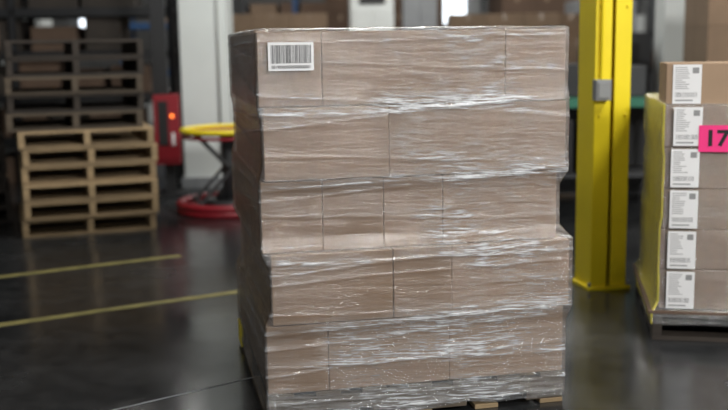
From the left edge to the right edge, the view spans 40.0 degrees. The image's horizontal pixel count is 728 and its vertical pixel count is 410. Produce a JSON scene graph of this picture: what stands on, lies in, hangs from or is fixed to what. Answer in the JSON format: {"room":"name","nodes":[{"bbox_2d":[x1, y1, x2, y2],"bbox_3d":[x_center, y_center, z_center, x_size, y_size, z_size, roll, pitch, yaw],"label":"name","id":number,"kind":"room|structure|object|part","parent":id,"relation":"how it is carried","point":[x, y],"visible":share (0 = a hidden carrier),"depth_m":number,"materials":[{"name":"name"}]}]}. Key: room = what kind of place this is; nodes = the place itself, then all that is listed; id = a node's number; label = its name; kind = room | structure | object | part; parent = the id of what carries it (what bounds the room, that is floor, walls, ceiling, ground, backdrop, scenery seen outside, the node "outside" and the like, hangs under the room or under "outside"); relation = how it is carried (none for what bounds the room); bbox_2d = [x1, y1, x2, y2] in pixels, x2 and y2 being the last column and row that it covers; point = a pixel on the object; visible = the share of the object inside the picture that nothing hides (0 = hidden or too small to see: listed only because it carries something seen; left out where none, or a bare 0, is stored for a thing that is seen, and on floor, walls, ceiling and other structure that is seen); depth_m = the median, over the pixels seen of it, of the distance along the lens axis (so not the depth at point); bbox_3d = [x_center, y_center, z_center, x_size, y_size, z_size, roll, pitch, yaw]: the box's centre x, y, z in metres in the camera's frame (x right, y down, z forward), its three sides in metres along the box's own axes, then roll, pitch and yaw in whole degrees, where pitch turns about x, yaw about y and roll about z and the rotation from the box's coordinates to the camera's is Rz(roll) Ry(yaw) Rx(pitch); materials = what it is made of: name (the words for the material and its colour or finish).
{"room":"distribution center","nodes":[
{"label":"distribution center","id":0,"kind":"room"},
{"bbox_2d":[52,0,654,103],"bbox_3d":[0.918,-5.456,23.488,30.000,6.200,0.300,-1,9,0],"label":"wall","id":1,"kind":"structure","parent":0,"point":[473,5],"depth_m":23.60,"materials":[{"name":"paint"}]},
{"bbox_2d":[77,19,84,26],"bbox_3d":[-6.223,-4.825,23.378,1.020,1.520,0.080,-1,9,0],"label":"window","id":2,"kind":"structure","parent":1,"relation":"in","point":[80,22],"depth_m":23.46,"materials":[{"name":"white glass"}]},
{"bbox_2d":[444,0,467,25],"bbox_3d":[2.026,-4.949,23.378,0.820,1.520,0.080,-1,9,0],"label":"window","id":3,"kind":"structure","parent":1,"relation":"in","point":[450,6],"depth_m":23.42,"materials":[{"name":"white glass"}]},
{"bbox_2d":[0,122,727,409],"bbox_3d":[1.002,0.096,8.624,30.000,0.122,31.000,-1,9,0],"label":"floor","id":4,"kind":"structure","parent":0,"point":[111,360],"depth_m":4.97,"materials":[{"name":"concrete"}]},
{"bbox_2d":[0,58,12,222],"bbox_3d":[-3.621,-0.558,8.507,1.098,1.348,1.000,-4,10,-20],"label":"pallet stack","id":5,"kind":"object","parent":4,"relation":"on","point":[5,195],"visible":1,"depth_m":8.29,"materials":[{"name":"brown wood"}]},
{"bbox_2d":[1,19,51,107],"bbox_3d":[-5.534,-2.239,15.300,1.400,2.600,0.651,-1,9,0],"label":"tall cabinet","id":6,"kind":"object","parent":4,"relation":"on","point":[38,22],"visible":0.02,"depth_m":15.08,"materials":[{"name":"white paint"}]},
{"bbox_2d":[3,39,158,238],"bbox_3d":[-2.303,-0.577,8.073,1.098,1.483,1.038,-4,10,-20],"label":"pallet stack","id":7,"kind":"object","parent":4,"relation":"on","point":[83,176],"visible":1,"depth_m":7.78,"materials":[{"name":"brown wood"}]},
{"bbox_2d":[0,0,184,183],"bbox_3d":[-4.537,-1.703,10.860,4.970,2.900,0.960,-2,9,-6],"label":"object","id":8,"kind":"object","parent":4,"relation":"on","point":[104,19],"visible":0.5,"depth_m":10.61,"materials":[{"name":"black metal"}]},
{"bbox_2d":[149,0,189,198],"bbox_3d":[-1.880,-1.373,9.483,0.340,2.600,0.320,-2,9,-8],"label":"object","id":9,"kind":"object","parent":4,"relation":"on","point":[166,106],"visible":0.95,"depth_m":9.44,"materials":[{"name":"paint"}]},
{"bbox_2d":[113,377,252,409],"bbox_3d":[-1.602,0.887,3.498,4.400,0.002,0.013,-7,11,-36],"label":"joint","id":10,"kind":"object","parent":4,"relation":"on","point":[250,377],"depth_m":4.11,"materials":[{"name":"grey metal"}]},
{"bbox_2d":[178,0,235,188],"bbox_3d":[-1.619,-3.256,9.909,0.540,6.180,0.540,-1,9,0],"label":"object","id":11,"kind":"object","parent":4,"relation":"on","point":[196,18],"visible":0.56,"depth_m":9.98,"materials":[{"name":"white paint"}]},
{"bbox_2d":[215,0,221,155],"bbox_3d":[-1.476,-3.325,9.625,0.100,5.800,0.060,-1,9,0],"label":"conduit","id":12,"kind":"object","parent":11,"relation":"attached to","point":[216,1],"visible":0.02,"depth_m":9.93,"materials":[{"name":"grey metal"}]},
{"bbox_2d":[176,124,238,218],"bbox_3d":[-1.175,-0.314,8.705,0.930,0.731,0.930,-4,9,-17],"label":"table","id":13,"kind":"object","parent":4,"relation":"on","point":[211,205],"visible":0.5,"depth_m":8.53,"materials":[{"name":"red paint"}]},
{"bbox_2d":[121,0,325,121],"bbox_3d":[-2.151,-3.393,19.707,5.070,3.400,1.060,-1,9,0],"label":"storage rack","id":14,"kind":"object","parent":4,"relation":"on","point":[286,7],"visible":0.09,"depth_m":19.19,"materials":[{"name":"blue metal"}]},
{"bbox_3d":[-2.151,-3.393,19.707,5.070,3.400,1.060,-1,9,0],"label":"frame","id":15,"kind":"part","parent":14,"relation":"part of","materials":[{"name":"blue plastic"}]},
{"bbox_2d":[232,0,246,13],"bbox_3d":[-2.383,-2.185,15.619,1.100,2.300,0.651,-1,9,0],"label":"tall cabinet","id":16,"kind":"object","parent":4,"relation":"on","point":[238,6],"visible":0.04,"depth_m":15.22,"materials":[{"name":"grey metal"}]},
{"bbox_2d":[233,13,327,32],"bbox_3d":[-1.252,-1.726,14.037,1.500,1.854,1.000,-1,9,-3],"label":"load","id":17,"kind":"object","parent":4,"relation":"on","point":[241,22],"visible":0.16,"depth_m":13.43,"materials":[{"name":"brown cardboard"}]},
{"bbox_2d":[349,0,393,30],"bbox_3d":[0.115,-2.084,14.745,0.620,2.300,0.651,-1,9,-3],"label":"tall cabinet","id":18,"kind":"object","parent":4,"relation":"on","point":[362,13],"visible":0.17,"depth_m":14.35,"materials":[{"name":"white paint"}]},
{"bbox_2d":[326,0,443,30],"bbox_3d":[0.362,-2.522,17.522,2.000,2.289,1.000,-1,9,0],"label":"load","id":19,"kind":"object","parent":4,"relation":"on","point":[337,11],"visible":0.05,"depth_m":16.91,"materials":[{"name":"brown cardboard"}]},
{"bbox_2d":[228,25,572,409],"bbox_3d":[0.092,-0.007,4.287,1.215,1.470,1.204,-3,9,-12],"label":"load","id":20,"kind":"object","parent":4,"relation":"on","point":[396,193],"visible":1,"depth_m":3.73,"materials":[{"name":"brown cardboard"}]},
{"bbox_2d":[401,0,436,29],"bbox_3d":[0.836,-2.254,15.110,0.500,2.500,0.651,-1,9,0],"label":"tall cabinet","id":21,"kind":"object","parent":4,"relation":"on","point":[415,13],"visible":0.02,"depth_m":14.73,"materials":[{"name":"grey metal"}]},
{"bbox_2d":[447,13,579,62],"bbox_3d":[1.996,-1.569,12.983,1.800,1.779,1.000,-1,9,2],"label":"load","id":22,"kind":"object","parent":4,"relation":"on","point":[503,19],"visible":0.11,"depth_m":12.39,"materials":[{"name":"brown cardboard"}]},
{"bbox_2d":[489,0,572,13],"bbox_3d":[3.209,-2.427,17.035,2.000,2.169,1.000,-2,9,-6],"label":"load","id":23,"kind":"object","parent":4,"relation":"on","point":[495,6],"visible":0.02,"depth_m":16.37,"materials":[{"name":"brown cardboard"}]},
{"bbox_2d":[480,0,654,92],"bbox_3d":[6.447,-3.600,20.201,8.070,3.400,1.060,-1,9,0],"label":"storage rack","id":24,"kind":"object","parent":4,"relation":"on","point":[640,19],"visible":0.02,"depth_m":19.74,"materials":[{"name":"grey metal"}]},
{"bbox_2d":[565,0,636,32],"bbox_3d":[3.421,-1.952,14.556,0.900,2.000,0.651,-1,9,0],"label":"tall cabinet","id":25,"kind":"object","parent":4,"relation":"on","point":[571,7],"visible":0.05,"depth_m":14.17,"materials":[{"name":"grey metal"}]},
{"bbox_2d":[573,274,630,290],"bbox_3d":[1.380,0.446,5.860,0.260,0.045,0.270,-3,9,-12],"label":"base plate","id":26,"kind":"object","parent":4,"relation":"on","point":[587,287],"visible":0.52,"depth_m":5.75,"materials":[{"name":"yellow paint"}]},
{"bbox_2d":[575,0,632,286],"bbox_3d":[1.335,-2.592,5.373,0.214,6.160,0.236,-3,9,-12],"label":"h-beam","id":27,"kind":"structure","parent":26,"relation":"on","point":[602,126],"depth_m":5.66,"materials":[{"name":"yellow metal"}]},
{"bbox_2d":[592,0,611,100],"bbox_3d":[1.281,-3.055,5.150,0.090,5.015,0.062,-3,9,-12],"label":"box","id":28,"kind":"object","parent":27,"relation":"attached to","point":[601,89],"visible":1,"depth_m":5.50,"materials":[{"name":"grey metal"}]},
{"bbox_2d":[560,63,646,194],"bbox_3d":[1.178,-0.651,8.954,2.950,1.250,0.810,-1,9,2],"label":"workbench","id":29,"kind":"object","parent":4,"relation":"on","point":[638,72],"visible":0.09,"depth_m":8.93,"materials":[{"name":"grey metal"}]},
{"bbox_2d":[578,32,650,93],"bbox_3d":[2.644,-1.068,10.645,0.620,1.500,0.651,-1,9,0],"label":"cabinet","id":30,"kind":"object","parent":4,"relation":"on","point":[641,42],"visible":0.1,"depth_m":10.28,"materials":[{"name":"grey metal"}]},
{"bbox_2d":[653,0,684,92],"bbox_3d":[3.230,-3.376,10.205,0.400,6.180,0.400,-1,9,0],"label":"shaft","id":31,"kind":"object","parent":4,"relation":"on","point":[669,14],"visible":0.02,"depth_m":10.31,"materials":[{"name":"white paint"}]},
{"bbox_2d":[632,61,727,341],"bbox_3d":[2.046,-0.075,5.062,1.233,1.304,1.075,1,9,11],"label":"load","id":32,"kind":"object","parent":4,"relation":"on","point":[681,268],"visible":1,"depth_m":4.67,"materials":[{"name":"brown cardboard"}]},
{"bbox_2d":[683,0,727,61],"bbox_3d":[3.442,-0.946,8.590,1.200,1.879,1.000,0,9,7],"label":"load","id":33,"kind":"object","parent":4,"relation":"on","point":[705,21],"visible":0.2,"depth_m":8.18,"materials":[{"name":"brown cardboard"}]}
]}

